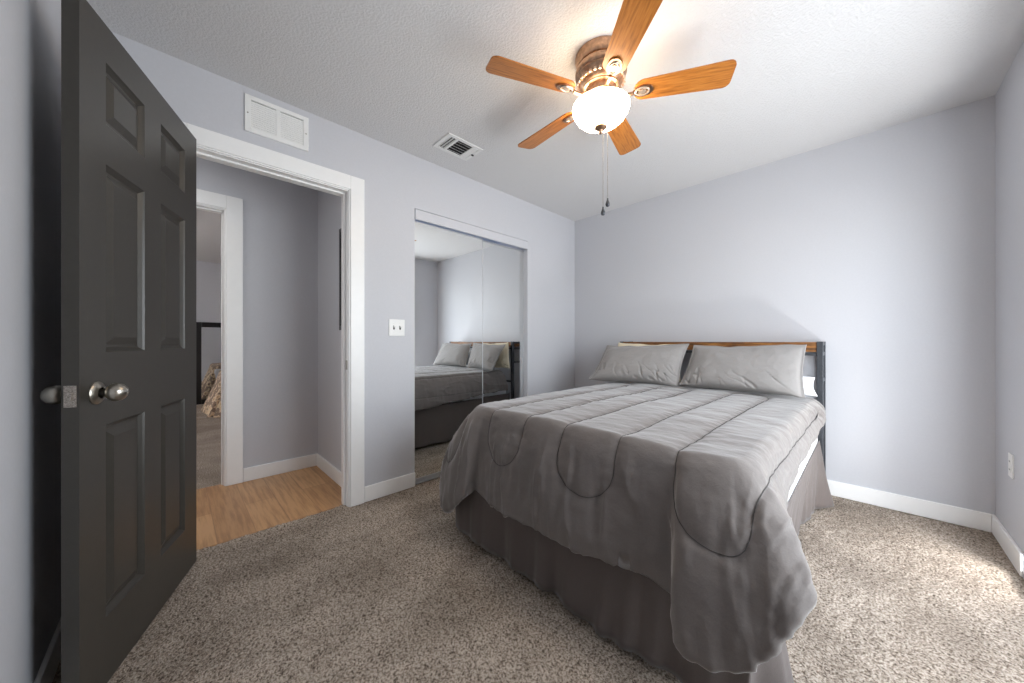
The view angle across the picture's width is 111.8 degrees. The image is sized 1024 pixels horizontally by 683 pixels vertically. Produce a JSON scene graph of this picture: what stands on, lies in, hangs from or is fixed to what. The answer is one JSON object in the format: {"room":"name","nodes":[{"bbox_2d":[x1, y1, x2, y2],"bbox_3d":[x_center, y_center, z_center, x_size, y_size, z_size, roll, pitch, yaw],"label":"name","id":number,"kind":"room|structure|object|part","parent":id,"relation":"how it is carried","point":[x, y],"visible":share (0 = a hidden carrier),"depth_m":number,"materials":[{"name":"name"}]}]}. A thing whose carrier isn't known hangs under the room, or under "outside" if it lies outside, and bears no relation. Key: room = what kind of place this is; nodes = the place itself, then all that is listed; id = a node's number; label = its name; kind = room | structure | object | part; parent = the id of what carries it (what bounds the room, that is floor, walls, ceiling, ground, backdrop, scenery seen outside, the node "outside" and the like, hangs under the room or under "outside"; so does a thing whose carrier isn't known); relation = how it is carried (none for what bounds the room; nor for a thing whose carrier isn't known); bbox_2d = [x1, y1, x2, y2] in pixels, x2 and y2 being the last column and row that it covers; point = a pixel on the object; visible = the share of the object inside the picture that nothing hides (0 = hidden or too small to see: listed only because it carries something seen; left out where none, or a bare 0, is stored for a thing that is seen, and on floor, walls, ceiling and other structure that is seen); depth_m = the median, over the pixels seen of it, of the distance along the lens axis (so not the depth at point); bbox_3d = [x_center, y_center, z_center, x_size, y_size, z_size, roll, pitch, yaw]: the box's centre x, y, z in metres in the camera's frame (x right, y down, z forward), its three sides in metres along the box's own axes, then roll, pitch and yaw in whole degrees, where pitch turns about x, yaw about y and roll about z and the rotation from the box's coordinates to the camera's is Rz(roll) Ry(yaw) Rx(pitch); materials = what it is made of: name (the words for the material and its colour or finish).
{"room":"bedroom","nodes":[
{"label":"bedroom","id":0,"kind":"room"},
{"bbox_2d":[0,0,60,682],"bbox_3d":[-0.890,-0.153,0.432,0.100,2.440,3.053,0,0,-44],"label":"wall","id":1,"kind":"structure","parent":0,"point":[30,30],"depth_m":0.95,"materials":[{"name":"paint"}]},
{"bbox_2d":[34,618,60,682],"bbox_3d":[-0.842,1.016,0.465,0.014,0.103,2.805,0,0,-44],"label":"baseboard","id":2,"kind":"structure","parent":1,"relation":"attached to","point":[46,673],"depth_m":1.08,"materials":[{"name":"white paint"}]},
{"bbox_2d":[40,0,195,682],"bbox_3d":[-1.387,0.041,1.325,0.180,2.028,0.832,0,0,-24],"label":"door","id":3,"kind":"structure","parent":1,"relation":"in","point":[126,394],"depth_m":1.14,"materials":[{"name":"paint"}]},
{"bbox_3d":[-1.300,0.152,0.995,0.068,0.055,0.055,0,0,-44],"label":"knob","id":4,"kind":"part","parent":3,"relation":"part of","materials":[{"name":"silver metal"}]},
{"bbox_3d":[-1.216,0.152,0.952,0.025,0.060,0.010,0,0,-24],"label":"latch plate","id":5,"kind":"part","parent":3,"relation":"part of","materials":[{"name":"metal"}]},
{"bbox_3d":[-1.194,0.152,1.039,0.063,0.055,0.054,0,0,-44],"label":"knob","id":6,"kind":"part","parent":3,"relation":"part of","materials":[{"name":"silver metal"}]},
{"bbox_2d":[196,261,220,322],"bbox_3d":[-5.439,-0.153,5.870,5.000,2.440,0.100,0,0,-44],"label":"wall","id":7,"kind":"structure","parent":0,"point":[208,274],"depth_m":5.99,"materials":[{"name":"paint"}]},
{"bbox_2d":[196,209,220,262],"bbox_3d":[-3.864,-1.423,4.253,5.000,0.100,4.614,0,0,-44],"label":"ceiling","id":8,"kind":"structure","parent":0,"point":[208,224],"depth_m":4.53,"materials":[{"name":"white paint"}]},
{"bbox_2d":[196,157,317,467],"bbox_3d":[-2.609,-0.153,2.168,2.687,2.440,0.115,0,0,-44],"label":"wall","id":9,"kind":"structure","parent":0,"point":[280,218],"depth_m":2.79,"materials":[{"name":"paint"}]},
{"bbox_2d":[196,189,242,485],"bbox_3d":[-2.433,-0.005,2.327,0.982,2.145,0.133,0,0,-44],"label":"trim","id":10,"kind":"structure","parent":9,"relation":"attached to","point":[230,208],"depth_m":2.58,"materials":[{"name":"white paint"}]},
{"bbox_2d":[243,453,317,481],"bbox_3d":[-2.564,1.016,2.122,2.487,0.103,0.014,0,0,-44],"label":"baseboard","id":11,"kind":"structure","parent":9,"relation":"attached to","point":[279,467],"depth_m":2.78,"materials":[{"name":"white paint"}]},
{"bbox_2d":[318,190,340,470],"bbox_3d":[-1.343,-0.153,2.721,0.100,2.440,0.859,0,0,-44],"label":"wall","id":12,"kind":"structure","parent":0,"point":[329,205],"depth_m":2.79,"materials":[{"name":"paint"}]},
{"bbox_2d":[317,454,340,486],"bbox_3d":[-1.379,1.016,2.677,0.014,0.103,0.845,0,0,-44],"label":"baseboard","id":13,"kind":"structure","parent":12,"relation":"attached to","point":[323,464],"depth_m":2.72,"materials":[{"name":"white paint"}]},
{"bbox_2d":[339,228,340,329],"bbox_3d":[-1.185,-0.453,2.472,0.022,0.740,0.225,0,0,-44],"label":"picture","id":14,"kind":"object","parent":12,"relation":"attached to","point":[340,228],"visible":0.29,"depth_m":2.52},
{"bbox_2d":[111,31,574,486],"bbox_3d":[-0.601,-0.153,2.760,3.763,2.440,0.120,0,0,-44],"label":"wall","id":15,"kind":"structure","parent":0,"point":[397,182],"depth_m":2.46,"materials":[{"name":"paint"}]},
{"bbox_2d":[183,122,363,506],"bbox_3d":[-1.366,-0.001,2.015,0.945,2.135,0.154,0,0,-44],"label":"trim","id":16,"kind":"structure","parent":15,"relation":"attached to","point":[213,146],"depth_m":2.24,"materials":[{"name":"white paint"}]},
{"bbox_2d":[244,93,307,151],"bbox_3d":[-1.325,-1.233,1.964,0.304,0.198,0.012,0,0,-44],"label":"air vent","id":17,"kind":"object","parent":15,"relation":"in","point":[263,118],"visible":1,"depth_m":1.95,"materials":[{"name":"white plastic"}]},
{"bbox_3d":[-1.373,-1.231,1.918,0.114,0.143,0.006,0,0,-44],"label":"louvre panel","id":18,"kind":"part","parent":17,"relation":"part of","materials":[{"name":"white plastic"}]},
{"bbox_3d":[-1.277,-1.231,2.011,0.114,0.143,0.006,0,0,-44],"label":"louvre panel","id":19,"kind":"part","parent":17,"relation":"part of","materials":[{"name":"white plastic"}]},
{"bbox_2d":[364,472,414,501],"bbox_3d":[-0.555,1.016,2.712,3.563,0.103,0.014,0,0,-44],"label":"baseboard","id":20,"kind":"structure","parent":15,"relation":"attached to","point":[384,488],"depth_m":2.41,"materials":[{"name":"white paint"}]},
{"bbox_2d":[389,319,404,335],"bbox_3d":[-0.813,-0.098,2.457,0.117,0.117,0.021,0,0,-44],"label":"light switch","id":21,"kind":"object","parent":15,"relation":"attached to","point":[396,327],"visible":1,"depth_m":2.46,"materials":[{"name":"white plastic"}]},
{"bbox_2d":[415,474,439,484],"bbox_3d":[-0.312,1.058,3.016,1.210,0.011,0.067,0,0,-44],"label":"trim","id":22,"kind":"structure","parent":15,"relation":"attached to","point":[436,476],"depth_m":2.66,"materials":[{"name":"metal"}]},
{"bbox_2d":[415,221,482,481],"bbox_3d":[-0.499,0.074,2.822,0.667,1.953,0.018,0,0,-44],"label":"mirror door","id":23,"kind":"structure","parent":15,"relation":"in","point":[448,263],"depth_m":2.77,"materials":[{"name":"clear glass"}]},
{"bbox_2d":[415,209,527,248],"bbox_3d":[-0.313,-0.947,3.017,1.218,0.078,0.095,0,0,-44],"label":"trim","id":24,"kind":"structure","parent":15,"relation":"attached to","point":[420,215],"depth_m":2.89,"materials":[{"name":"paint"}]},
{"bbox_2d":[483,240,523,402],"bbox_3d":[-0.104,0.074,3.244,0.598,1.953,0.018,0,0,-44],"label":"mirror door","id":25,"kind":"structure","parent":15,"relation":"in","point":[503,266],"depth_m":3.26,"materials":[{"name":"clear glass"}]},
{"bbox_2d":[415,220,518,248],"bbox_3d":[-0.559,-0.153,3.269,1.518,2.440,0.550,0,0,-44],"label":"door track","id":26,"kind":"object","parent":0,"point":[484,239],"depth_m":3.69,"materials":[{"name":"metal"}]},
{"bbox_2d":[52,404,1023,682],"bbox_3d":[-2.236,1.115,3.081,5.497,0.103,8.566,0,0,-44],"label":"floor","id":27,"kind":"structure","parent":0,"point":[385,589],"depth_m":1.41,"materials":[{"name":"beige carpet"}]},
{"bbox_2d":[196,322,220,404],"bbox_3d":[-5.091,0.369,6.086,0.710,1.395,0.035,0,0,-44],"label":"floor mirror","id":28,"kind":"object","parent":27,"relation":"on","point":[208,334],"visible":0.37,"depth_m":5.95,"materials":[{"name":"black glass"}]},
{"bbox_2d":[201,327,220,398],"bbox_3d":[-5.096,0.369,6.091,0.540,1.225,0.006,0,0,-44],"label":"mirror glass","id":29,"kind":"object","parent":28,"relation":"attached to","point":[210,336],"depth_m":5.97,"materials":[{"name":"grey"}]},
{"bbox_2d":[201,370,220,417],"bbox_3d":[-3.789,0.742,5.952,2.291,0.650,1.554,0,0,-44],"label":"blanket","id":30,"kind":"object","parent":27,"relation":"on","point":[212,405],"visible":0.09,"depth_m":5.03,"materials":[{"name":"beige fabric"}]},
{"bbox_2d":[620,342,825,471],"bbox_3d":[0.941,0.532,2.215,2.078,1.065,1.450,0,0,-44],"label":"bed","id":31,"kind":"object","parent":27,"relation":"on","point":[818,349],"visible":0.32,"depth_m":2.40,"materials":[{"name":"brown wood"}]},
{"bbox_3d":[1.611,0.036,2.868,0.198,0.065,1.390,0,0,-44],"label":"headboard","id":32,"kind":"part","parent":31,"relation":"part of","materials":[{"name":"brown wood"}]},
{"bbox_3d":[2.043,0.531,2.299,0.032,1.063,0.032,0,0,-44],"label":"headboard post","id":33,"kind":"part","parent":31,"relation":"part of","materials":[{"name":"grey metal"}]},
{"bbox_3d":[2.168,0.531,2.421,0.032,1.063,0.032,0,0,-44],"label":"headboard post","id":34,"kind":"part","parent":31,"relation":"part of","materials":[{"name":"grey metal"}]},
{"bbox_3d":[0.841,0.790,2.142,1.875,0.190,1.295,0,0,-44],"label":"box spring","id":35,"kind":"object","parent":31,"relation":"on","visible":0},
{"bbox_2d":[455,441,833,682],"bbox_3d":[0.844,0.854,2.087,1.952,0.405,1.512,0,0,-44],"label":"bed skirt","id":36,"kind":"object","parent":35,"relation":"attached to","point":[625,607],"visible":0.35,"depth_m":1.30,"materials":[{"name":"grey fabric"}]},
{"bbox_3d":[0.155,0.852,1.440,0.053,0.401,1.440,0,0,-43],"label":"skirt panel","id":37,"kind":"part","parent":36,"relation":"part of","materials":[{"name":"grey fabric"}]},
{"bbox_3d":[1.341,0.854,1.614,1.897,0.405,0.141,0,0,-44],"label":"skirt panel","id":38,"kind":"part","parent":36,"relation":"part of","materials":[{"name":"grey fabric"}]},
{"bbox_2d":[788,437,817,501],"bbox_3d":[0.873,0.565,2.109,1.875,0.256,1.349,0,0,-44],"label":"mattress","id":39,"kind":"object","parent":35,"relation":"on","point":[804,463],"visible":0.06,"depth_m":1.71,"materials":[{"name":"white fabric"}]},
{"bbox_2d":[439,382,825,673],"bbox_3d":[0.740,0.636,2.046,1.967,0.600,1.742,0,0,-44],"label":"comforter","id":40,"kind":"object","parent":39,"relation":"on","point":[685,489],"visible":0.99,"depth_m":1.21,"materials":[{"name":"grey fabric"}]},
{"bbox_2d":[589,344,688,385],"bbox_3d":[1.043,0.184,2.915,0.760,0.335,0.257,0,0,44],"label":"sham pillow","id":41,"kind":"object","parent":40,"relation":"on","point":[658,364],"visible":1,"depth_m":2.84,"materials":[{"name":"grey fabric"}]},
{"bbox_2d":[679,344,806,398],"bbox_3d":[1.572,0.183,2.419,0.218,0.323,0.748,0,0,-44],"label":"sham pillow","id":42,"kind":"object","parent":40,"relation":"on","point":[767,369],"visible":1,"depth_m":2.32,"materials":[{"name":"grey fabric"}]},
{"bbox_2d":[618,343,680,381],"bbox_3d":[1.160,0.173,3.071,0.112,0.327,0.660,0,0,-44],"label":"sleeping pillow","id":43,"kind":"object","parent":39,"relation":"on","point":[619,344],"visible":0.06,"depth_m":3.12,"materials":[{"name":"white fabric"}]},
{"bbox_2d":[803,376,816,395],"bbox_3d":[1.734,0.226,2.472,0.114,0.250,0.678,0,0,-44],"label":"sleeping pillow","id":44,"kind":"object","parent":39,"relation":"on","point":[809,390],"visible":0.06,"depth_m":2.25,"materials":[{"name":"white fabric"}]},
{"bbox_2d":[87,0,1023,220],"bbox_3d":[0.422,-1.423,1.710,3.763,0.100,3.053,0,0,-44],"label":"ceiling","id":45,"kind":"structure","parent":0,"point":[404,75],"depth_m":1.73,"materials":[{"name":"white paint"}]},
{"bbox_2d":[433,133,482,160],"bbox_3d":[-0.380,-1.366,2.450,0.290,0.014,0.206,0,0,-44],"label":"ceiling vent","id":46,"kind":"object","parent":45,"relation":"in","point":[450,143],"visible":1,"depth_m":2.44,"materials":[{"name":"white plastic"}]},
{"bbox_2d":[486,0,736,215],"bbox_3d":[0.417,-0.990,1.703,1.097,0.767,1.076,0,0,-44],"label":"ceiling fan","id":47,"kind":"object","parent":45,"relation":"hanging from","point":[602,105],"visible":1,"depth_m":1.57,"materials":[{"name":"brown wood"}]},
{"bbox_3d":[0.094,-1.182,1.546,0.416,0.006,0.132,0,12,-21],"label":"blade","id":48,"kind":"part","parent":47,"relation":"part of","materials":[{"name":"brown wood"}]},
{"bbox_3d":[0.204,-1.182,1.952,0.132,0.006,0.416,-15,9,-38],"label":"blade","id":49,"kind":"part","parent":47,"relation":"part of","materials":[{"name":"brown wood"}]},
{"bbox_3d":[0.428,-1.088,1.674,0.270,0.102,0.270,0,0,-44],"label":"lamp shade","id":50,"kind":"part","parent":47,"relation":"part of","materials":[{"name":"white glass"}]},
{"bbox_3d":[0.460,-0.856,1.665,0.003,0.355,0.003,0,0,-44],"label":"pull chain","id":51,"kind":"part","parent":47,"relation":"part of","materials":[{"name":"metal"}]},
{"bbox_3d":[0.624,-1.182,1.974,0.132,0.006,0.416,-14,-8,32],"label":"blade","id":52,"kind":"part","parent":47,"relation":"part of","materials":[{"name":"brown wood"}]},
{"bbox_3d":[0.447,-1.182,1.316,0.132,0.006,0.416,12,-1,-3],"label":"blade","id":53,"kind":"part","parent":47,"relation":"part of","materials":[{"name":"brown wood"}]},
{"bbox_3d":[0.774,-1.182,1.581,0.416,0.006,0.132,0,-12,15],"label":"blade","id":54,"kind":"part","parent":47,"relation":"part of","materials":[{"name":"brown wood"}]},
{"bbox_2d":[575,95,994,514],"bbox_3d":[1.734,-0.153,2.988,0.100,2.440,3.053,0,0,-44],"label":"wall","id":55,"kind":"structure","parent":0,"point":[877,247],"depth_m":2.32,"materials":[{"name":"paint"}]},
{"bbox_2d":[827,479,991,531],"bbox_3d":[1.700,1.016,2.941,0.014,0.103,2.805,0,0,-44],"label":"baseboard","id":56,"kind":"structure","parent":55,"relation":"attached to","point":[965,517],"depth_m":2.13,"materials":[{"name":"white paint"}]},
{"bbox_2d":[995,41,1023,552],"bbox_3d":[1.466,-0.153,0.638,3.563,2.440,0.140,0,0,-44],"label":"wall","id":57,"kind":"structure","parent":0,"point":[1009,98],"depth_m":1.74,"materials":[{"name":"paint"}]},
{"bbox_2d":[991,514,1023,576],"bbox_3d":[1.417,1.016,0.698,3.549,0.103,0.014,0,0,-44],"label":"baseboard","id":58,"kind":"structure","parent":57,"relation":"attached to","point":[1013,552],"depth_m":1.70,"materials":[{"name":"white paint"}]},
{"bbox_2d":[1008,452,1013,478],"bbox_3d":[2.460,0.612,1.710,0.072,0.116,0.008,0,0,-44],"label":"wall outlet","id":59,"kind":"object","parent":57,"relation":"attached to","point":[1010,456],"visible":1,"depth_m":1.70,"materials":[{"name":"white plastic"}]}
]}

